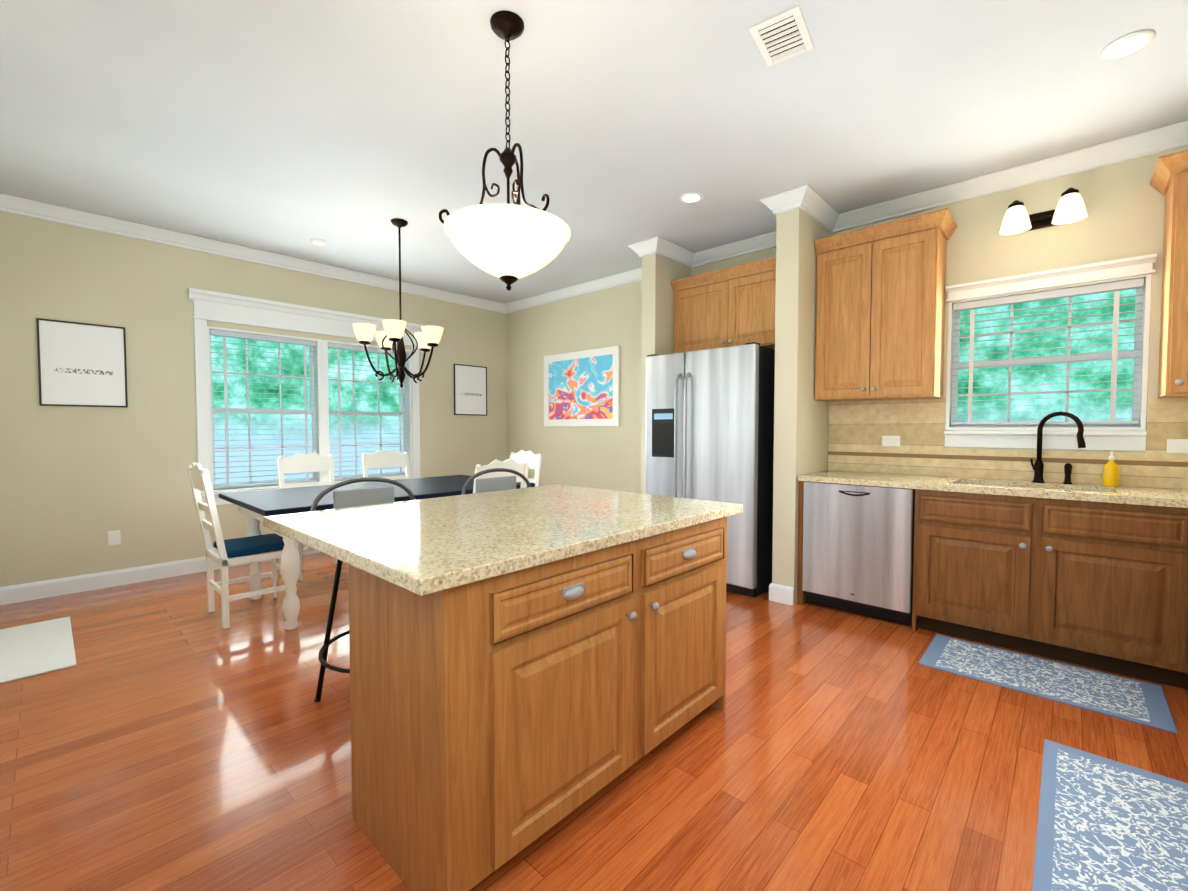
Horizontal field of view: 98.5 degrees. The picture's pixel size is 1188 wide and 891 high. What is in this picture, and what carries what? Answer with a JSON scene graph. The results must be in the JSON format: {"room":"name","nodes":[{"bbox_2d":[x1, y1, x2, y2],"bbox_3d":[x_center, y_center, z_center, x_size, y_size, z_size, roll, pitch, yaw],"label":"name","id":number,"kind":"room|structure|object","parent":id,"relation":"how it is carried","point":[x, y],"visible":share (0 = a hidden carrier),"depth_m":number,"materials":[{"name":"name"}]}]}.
{"room":"dining room and kitchen","nodes":[
{"label":"dining room and kitchen","id":0,"kind":"room"},
{"bbox_2d":[0,211,506,586],"bbox_3d":[-2.873,-0.371,5.340,0.150,2.950,5.055,2,3,43],"label":"wall","id":1,"kind":"structure","parent":0,"point":[77,483],"depth_m":4.24,"materials":[{"name":"beige paint"}]},
{"bbox_2d":[36,318,127,406],"bbox_3d":[-3.988,-0.630,4.002,0.020,0.650,0.490,2,3,43],"label":"print","id":2,"kind":"object","parent":1,"relation":"attached to","point":[83,364],"visible":1,"depth_m":3.99,"materials":[{"name":"white paper"}]},
{"bbox_2d":[108,530,120,544],"bbox_3d":[-3.898,0.749,4.157,0.008,0.116,0.074,2,3,43],"label":"outlet","id":3,"kind":"object","parent":1,"relation":"attached to","point":[114,537],"visible":1,"depth_m":4.16,"materials":[{"name":"white plastic"}]},
{"bbox_2d":[0,543,319,604],"bbox_3d":[-2.801,1.039,5.343,0.016,0.130,4.723,2,3,43],"label":"baseboard","id":4,"kind":"structure","parent":1,"relation":"attached to","point":[11,594],"depth_m":4.10,"materials":[{"name":"white wood"}]},
{"bbox_2d":[0,193,506,313],"bbox_3d":[-2.754,-1.791,5.242,0.088,0.104,4.663,2,3,43],"label":"crown molding","id":5,"kind":"structure","parent":1,"relation":"attached to","point":[8,203],"depth_m":4.55,"materials":[{"name":"white wood"}]},
{"bbox_2d":[188,288,423,504],"bbox_3d":[-2.835,-0.440,5.334,0.210,1.917,2.190,2,3,43],"label":"dining room window","id":6,"kind":"structure","parent":1,"relation":"in","point":[225,307],"depth_m":5.11,"materials":[{"name":"white wood"}]},
{"bbox_2d":[454,364,486,415],"bbox_3d":[-1.585,-0.710,6.587,0.020,0.640,0.490,2,3,43],"label":"print","id":7,"kind":"object","parent":1,"relation":"attached to","point":[470,389],"visible":1,"depth_m":6.58,"materials":[{"name":"white paper"}]},
{"bbox_2d":[0,552,1187,890],"bbox_3d":[-0.340,1.234,3.041,7.065,0.100,5.055,2,3,43],"label":"floor","id":8,"kind":"structure","parent":0,"point":[168,734],"depth_m":1.96,"materials":[{"name":"brown wood"}]},
{"bbox_2d":[0,616,76,683],"bbox_3d":[-3.342,1.181,2.941,1.030,0.012,0.485,2,3,43],"label":"door mat","id":9,"kind":"object","parent":8,"relation":"on","point":[33,649],"visible":0.98,"depth_m":2.95,"materials":[{"name":"white"}]},
{"bbox_2d":[188,462,285,628],"bbox_3d":[-2.425,0.636,3.535,0.464,1.062,0.522,2,3,43],"label":"dining chair","id":10,"kind":"object","parent":8,"relation":"on","point":[224,554],"visible":0.79,"depth_m":3.42,"materials":[{"name":"white paint"}]},
{"bbox_2d":[277,452,337,581],"bbox_3d":[-2.484,0.600,4.579,0.522,1.062,0.464,2,3,43],"label":"dining chair","id":11,"kind":"object","parent":8,"relation":"on","point":[301,462],"visible":0.35,"depth_m":4.68,"materials":[{"name":"white paint"}]},
{"bbox_2d":[310,477,415,701],"bbox_3d":[-0.972,0.686,2.411,0.586,1.042,0.586,2,3,43],"label":"bar stool","id":12,"kind":"object","parent":8,"relation":"on","point":[358,497],"visible":0.27,"depth_m":2.46,"materials":[{"name":"black metal"}]},
{"bbox_2d":[219,475,534,629],"bbox_3d":[-1.660,0.744,4.186,1.180,0.800,2.080,2,3,43],"label":"dining table","id":13,"kind":"object","parent":8,"relation":"on","point":[256,507],"visible":0.4,"depth_m":3.66,"materials":[{"name":"black wood"}]},
{"bbox_2d":[362,450,409,481],"bbox_3d":[-1.983,0.581,5.103,0.464,1.062,0.522,-2,3,-41],"label":"dining chair","id":14,"kind":"object","parent":8,"relation":"on","point":[384,459],"visible":0.29,"depth_m":5.26,"materials":[{"name":"white paint"}]},
{"bbox_2d":[461,468,530,494],"bbox_3d":[-0.428,0.666,2.996,0.586,1.042,0.586,2,3,43],"label":"bar stool","id":15,"kind":"object","parent":8,"relation":"on","point":[495,484],"visible":0.17,"depth_m":3.12,"materials":[{"name":"black metal"}]},
{"bbox_2d":[473,459,528,492],"bbox_3d":[-0.840,0.623,3.911,0.522,1.062,0.464,2,3,43],"label":"dining chair","id":16,"kind":"object","parent":8,"relation":"on","point":[523,468],"visible":0.23,"depth_m":3.73,"materials":[{"name":"white paint"}]},
{"bbox_2d":[510,450,541,486],"bbox_3d":[-0.859,0.584,5.027,0.464,1.062,0.522,2,3,43],"label":"dining chair","id":17,"kind":"object","parent":8,"relation":"on","point":[532,459],"visible":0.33,"depth_m":5.09,"materials":[{"name":"white paint"}]},
{"bbox_2d":[348,512,742,890],"bbox_3d":[-0.245,0.767,2.132,1.089,0.894,1.422,2,3,43],"label":"kitchen island","id":18,"kind":"object","parent":8,"relation":"on","point":[529,665],"depth_m":1.51,"materials":[{"name":"brown wood"}]},
{"bbox_2d":[263,484,742,599],"bbox_3d":[-0.314,0.297,2.202,1.250,0.039,1.610,2,3,43],"label":"island countertop","id":19,"kind":"structure","parent":18,"relation":"on","point":[417,547],"depth_m":1.81,"materials":[{"name":"beige stone"}]},
{"bbox_2d":[646,342,774,596],"bbox_3d":[1.042,0.176,4.383,1.013,1.922,0.793,2,3,43],"label":"refrigerator","id":20,"kind":"object","parent":8,"relation":"on","point":[709,424],"visible":0.73,"depth_m":3.99,"materials":[{"name":"grey metal"}]},
{"bbox_2d":[802,481,914,625],"bbox_3d":[1.949,0.712,3.664,0.674,0.901,0.609,2,3,43],"label":"dishwasher","id":21,"kind":"object","parent":8,"relation":"on","point":[858,549],"visible":0.96,"depth_m":3.42,"materials":[{"name":"grey metal"}]},
{"bbox_2d":[918,634,1177,733],"bbox_3d":[2.292,1.192,2.664,0.940,0.008,0.530,2,3,43],"label":"area rug","id":22,"kind":"object","parent":8,"relation":"on","point":[1137,701],"visible":0.98,"depth_m":2.59,"materials":[{"name":"blue fabric"}]},
{"bbox_2d":[912,517,1187,688],"bbox_3d":[2.649,0.863,3.059,1.168,0.639,0.630,2,3,43],"label":"base cabinet","id":23,"kind":"object","parent":8,"relation":"on","point":[1100,585],"depth_m":2.77,"materials":[{"name":"brown wood"}]},
{"bbox_2d":[1032,739,1187,890],"bbox_3d":[1.654,1.232,1.524,0.500,0.008,1.130,2,3,43],"label":"area rug","id":24,"kind":"object","parent":8,"relation":"on","point":[1105,824],"visible":1,"depth_m":1.64,"materials":[{"name":"blue fabric"}]},
{"bbox_2d":[1169,507,1187,560],"bbox_3d":[3.289,0.751,2.440,0.646,0.904,0.660,2,3,43],"label":"base cabinet","id":25,"kind":"object","parent":8,"relation":"on","point":[1178,517],"depth_m":2.46,"materials":[{"name":"brown wood"}]},
{"bbox_2d":[1185,597,1187,689],"bbox_3d":[2.921,0.765,2.045,0.646,0.904,0.420,2,3,43],"label":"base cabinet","id":26,"kind":"object","parent":8,"relation":"on","point":[1186,598],"depth_m":2.46,"materials":[{"name":"brown wood"}]},
{"bbox_2d":[798,470,1185,507],"bbox_3d":[2.369,0.249,3.292,1.860,0.039,0.642,2,3,43],"label":"countertop","id":27,"kind":"structure","parent":26,"relation":"on","point":[1163,497],"depth_m":3.05,"materials":[{"name":"beige stone"}]},
{"bbox_2d":[1030,411,1085,483],"bbox_3d":[2.843,0.014,3.131,0.110,0.443,0.249,-2,3,-41],"label":"gooseneck faucet","id":28,"kind":"object","parent":27,"relation":"on","point":[1038,466],"visible":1,"depth_m":3.16,"materials":[{"name":"black metal"}]},
{"bbox_2d":[1103,451,1118,486],"bbox_3d":[3.031,0.137,2.998,0.068,0.206,0.069,2,3,43],"label":"soap bottle","id":29,"kind":"object","parent":27,"relation":"on","point":[1111,473],"visible":1,"depth_m":2.98,"materials":[{"name":"yellow plastic"}]},
{"bbox_2d":[1174,489,1187,507],"bbox_3d":[2.435,0.311,1.512,0.657,0.039,3.162,2,3,43],"label":"countertop","id":30,"kind":"structure","parent":26,"relation":"on","point":[1180,491],"depth_m":2.72,"materials":[{"name":"beige stone"}]},
{"bbox_2d":[0,0,1187,303],"bbox_3d":[-0.340,-1.814,2.935,7.065,0.100,5.055,2,3,43],"label":"ceiling","id":31,"kind":"structure","parent":0,"point":[348,130],"depth_m":2.68,"materials":[{"name":"paint"}]},
{"bbox_2d":[311,238,325,245],"bbox_3d":[-2.447,-1.804,4.543,0.120,0.032,0.120,2,3,43],"label":"smoke detector","id":32,"kind":"object","parent":31,"relation":"attached to","point":[318,241],"visible":1,"depth_m":4.51,"materials":[{"name":"white plastic"}]},
{"bbox_2d":[352,218,443,387],"bbox_3d":[-1.587,-1.136,4.163,0.664,1.339,0.690,2,3,43],"label":"dining chandelier","id":33,"kind":"object","parent":31,"relation":"hanging from","point":[427,338],"visible":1,"depth_m":4.10,"materials":[{"name":"black metal"}]},
{"bbox_2d":[439,10,570,290],"bbox_3d":[-0.350,-1.191,2.119,0.539,1.087,0.520,2,3,43],"label":"pendant light","id":34,"kind":"object","parent":31,"relation":"hanging from","point":[508,244],"visible":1,"depth_m":2.02,"materials":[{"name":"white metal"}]},
{"bbox_2d":[680,192,703,202],"bbox_3d":[0.704,-1.784,3.689,0.168,0.010,0.168,2,3,43],"label":"recessed light","id":35,"kind":"object","parent":31,"relation":"in","point":[692,197],"visible":1,"depth_m":3.68,"materials":[{"name":"white plastic"}]},
{"bbox_2d":[749,6,813,66],"bbox_3d":[0.802,-1.732,2.180,0.200,0.012,0.270,1,2,35],"label":"ceiling vent","id":36,"kind":"object","parent":31,"relation":"in","point":[783,36],"visible":1,"depth_m":2.17,"materials":[{"name":"white plastic"}]},
{"bbox_2d":[1100,30,1155,58],"bbox_3d":[2.311,-1.734,2.217,0.168,0.010,0.168,2,3,43],"label":"recessed light","id":37,"kind":"object","parent":31,"relation":"in","point":[1127,44],"visible":1,"depth_m":2.21,"materials":[{"name":"white plastic"}]},
{"bbox_2d":[641,253,690,493],"bbox_3d":[0.691,-0.354,4.874,0.155,2.948,0.583,2,3,43],"label":"wall","id":38,"kind":"structure","parent":0,"point":[659,273],"depth_m":4.67,"materials":[{"name":"beige paint"}]},
{"bbox_2d":[628,241,651,257],"bbox_3d":[0.547,-1.777,4.829,0.118,0.104,0.570,2,3,43],"label":"crown molding","id":39,"kind":"structure","parent":38,"relation":"attached to","point":[638,247],"depth_m":4.62,"materials":[{"name":"white wood"}]},
{"bbox_2d":[644,236,695,266],"bbox_3d":[0.713,-1.771,4.674,0.095,0.104,0.570,2,3,43],"label":"crown molding","id":40,"kind":"structure","parent":38,"relation":"attached to","point":[658,245],"depth_m":4.63,"materials":[{"name":"white wood"}]},
{"bbox_2d":[772,207,830,604],"bbox_3d":[1.615,-0.323,3.960,0.165,2.948,0.663,2,3,43],"label":"column","id":41,"kind":"structure","parent":0,"point":[800,430],"depth_m":3.73,"materials":[{"name":"beige paint"}]},
{"bbox_2d":[760,193,791,214],"bbox_3d":[1.467,-1.745,3.920,0.113,0.104,0.650,2,3,43],"label":"crown molding","id":42,"kind":"structure","parent":41,"relation":"attached to","point":[777,203],"depth_m":3.67,"materials":[{"name":"white wood"}]},
{"bbox_2d":[769,583,793,601],"bbox_3d":[1.536,1.084,4.038,0.042,0.130,0.632,2,3,43],"label":"baseboard","id":43,"kind":"structure","parent":41,"relation":"attached to","point":[778,593],"depth_m":3.77,"materials":[{"name":"white wood"}]},
{"bbox_2d":[788,184,839,232],"bbox_3d":[1.636,-1.740,3.762,0.110,0.104,0.650,2,3,43],"label":"crown molding","id":44,"kind":"structure","parent":41,"relation":"attached to","point":[810,201],"depth_m":3.70,"materials":[{"name":"white wood"}]},
{"bbox_2d":[506,146,1187,492],"bbox_3d":[1.385,-0.350,4.732,6.915,2.950,0.150,2,3,43],"label":"wall","id":45,"kind":"structure","parent":0,"point":[1124,202],"depth_m":3.81,"materials":[{"name":"beige paint"}]},
{"bbox_2d":[504,267,641,312],"bbox_3d":[-0.175,-1.816,5.969,2.670,0.104,0.088,2,3,43],"label":"crown molding","id":46,"kind":"structure","parent":45,"relation":"attached to","point":[634,275],"depth_m":5.98,"materials":[{"name":"white wood"}]},
{"bbox_2d":[544,345,619,426],"bbox_3d":[-0.173,-0.668,6.046,1.230,0.885,0.028,2,3,43],"label":"painting","id":47,"kind":"object","parent":45,"relation":"attached to","point":[581,388],"visible":1,"depth_m":6.00,"materials":[{"name":"multicoloured paper"}]},
{"bbox_2d":[670,256,775,352],"bbox_3d":[1.242,-1.173,4.488,1.134,0.680,0.350,2,3,43],"label":"upper cabinet","id":48,"kind":"object","parent":45,"relation":"attached to","point":[730,308],"visible":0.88,"depth_m":4.39,"materials":[{"name":"brown wood"}]},
{"bbox_2d":[688,231,775,267],"bbox_3d":[1.334,-1.768,4.567,1.138,0.104,0.088,2,3,43],"label":"crown molding","id":49,"kind":"structure","parent":45,"relation":"attached to","point":[765,241],"depth_m":4.61,"materials":[{"name":"white wood"}]},
{"bbox_2d":[814,208,957,401],"bbox_3d":[2.077,-0.933,3.696,0.830,1.186,0.385,2,3,43],"label":"upper cabinet","id":50,"kind":"object","parent":45,"relation":"attached to","point":[880,318],"visible":0.98,"depth_m":3.56,"materials":[{"name":"brown wood"}]},
{"bbox_2d":[828,397,1187,488],"bbox_3d":[2.814,-0.048,3.298,2.491,0.552,0.014,2,3,43],"label":"tile backsplash","id":51,"kind":"structure","parent":45,"relation":"attached to","point":[858,430],"depth_m":3.52,"materials":[{"name":"tile"}]},
{"bbox_2d":[882,436,899,445],"bbox_3d":[2.225,-0.034,3.833,0.120,0.080,0.007,2,3,43],"label":"outlet","id":52,"kind":"object","parent":51,"relation":"attached to","point":[890,440],"visible":1,"depth_m":3.83,"materials":[{"name":"white plastic"}]},
{"bbox_2d":[1166,439,1187,453],"bbox_3d":[3.282,0.005,2.852,0.120,0.080,0.007,2,3,43],"label":"outlet","id":53,"kind":"object","parent":51,"relation":"attached to","point":[1177,445],"visible":1,"depth_m":2.86,"materials":[{"name":"white plastic"}]},
{"bbox_2d":[832,121,1187,232],"bbox_3d":[2.766,-1.722,3.237,2.438,0.104,0.088,2,3,43],"label":"crown molding","id":54,"kind":"structure","parent":45,"relation":"attached to","point":[1174,136],"depth_m":3.24,"materials":[{"name":"white wood"}]},
{"bbox_2d":[999,187,1087,234],"bbox_3d":[2.764,-1.444,3.156,0.410,0.186,0.220,2,3,43],"label":"sconce","id":55,"kind":"object","parent":45,"relation":"attached to","point":[1069,209],"visible":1,"depth_m":3.16,"materials":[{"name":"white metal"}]},
{"bbox_2d":[944,253,1156,450],"bbox_3d":[2.868,-0.537,3.305,0.992,1.112,0.210,2,3,43],"label":"kitchen window","id":56,"kind":"structure","parent":45,"relation":"in","point":[1119,275],"depth_m":3.23,"materials":[{"name":"white wood"}]},
{"bbox_2d":[1150,150,1187,397],"bbox_3d":[3.329,-0.873,2.534,0.782,1.226,0.385,2,3,43],"label":"upper cabinet","id":57,"kind":"object","parent":45,"relation":"attached to","point":[1173,368],"visible":1,"depth_m":2.64,"materials":[{"name":"brown wood"}]},
{"label":"outside","id":58,"kind":"structure","parent":0,"visible":0},
{"bbox_2d":[211,335,403,484],"bbox_3d":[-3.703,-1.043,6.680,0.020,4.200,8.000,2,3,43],"label":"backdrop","id":59,"kind":"structure","parent":58,"point":[366,422],"depth_m":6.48,"materials":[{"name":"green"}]},
{"bbox_2d":[957,289,1135,430],"bbox_3d":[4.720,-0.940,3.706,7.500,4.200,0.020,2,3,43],"label":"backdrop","id":60,"kind":"structure","parent":58,"point":[1021,404],"depth_m":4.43,"materials":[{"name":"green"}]}
]}

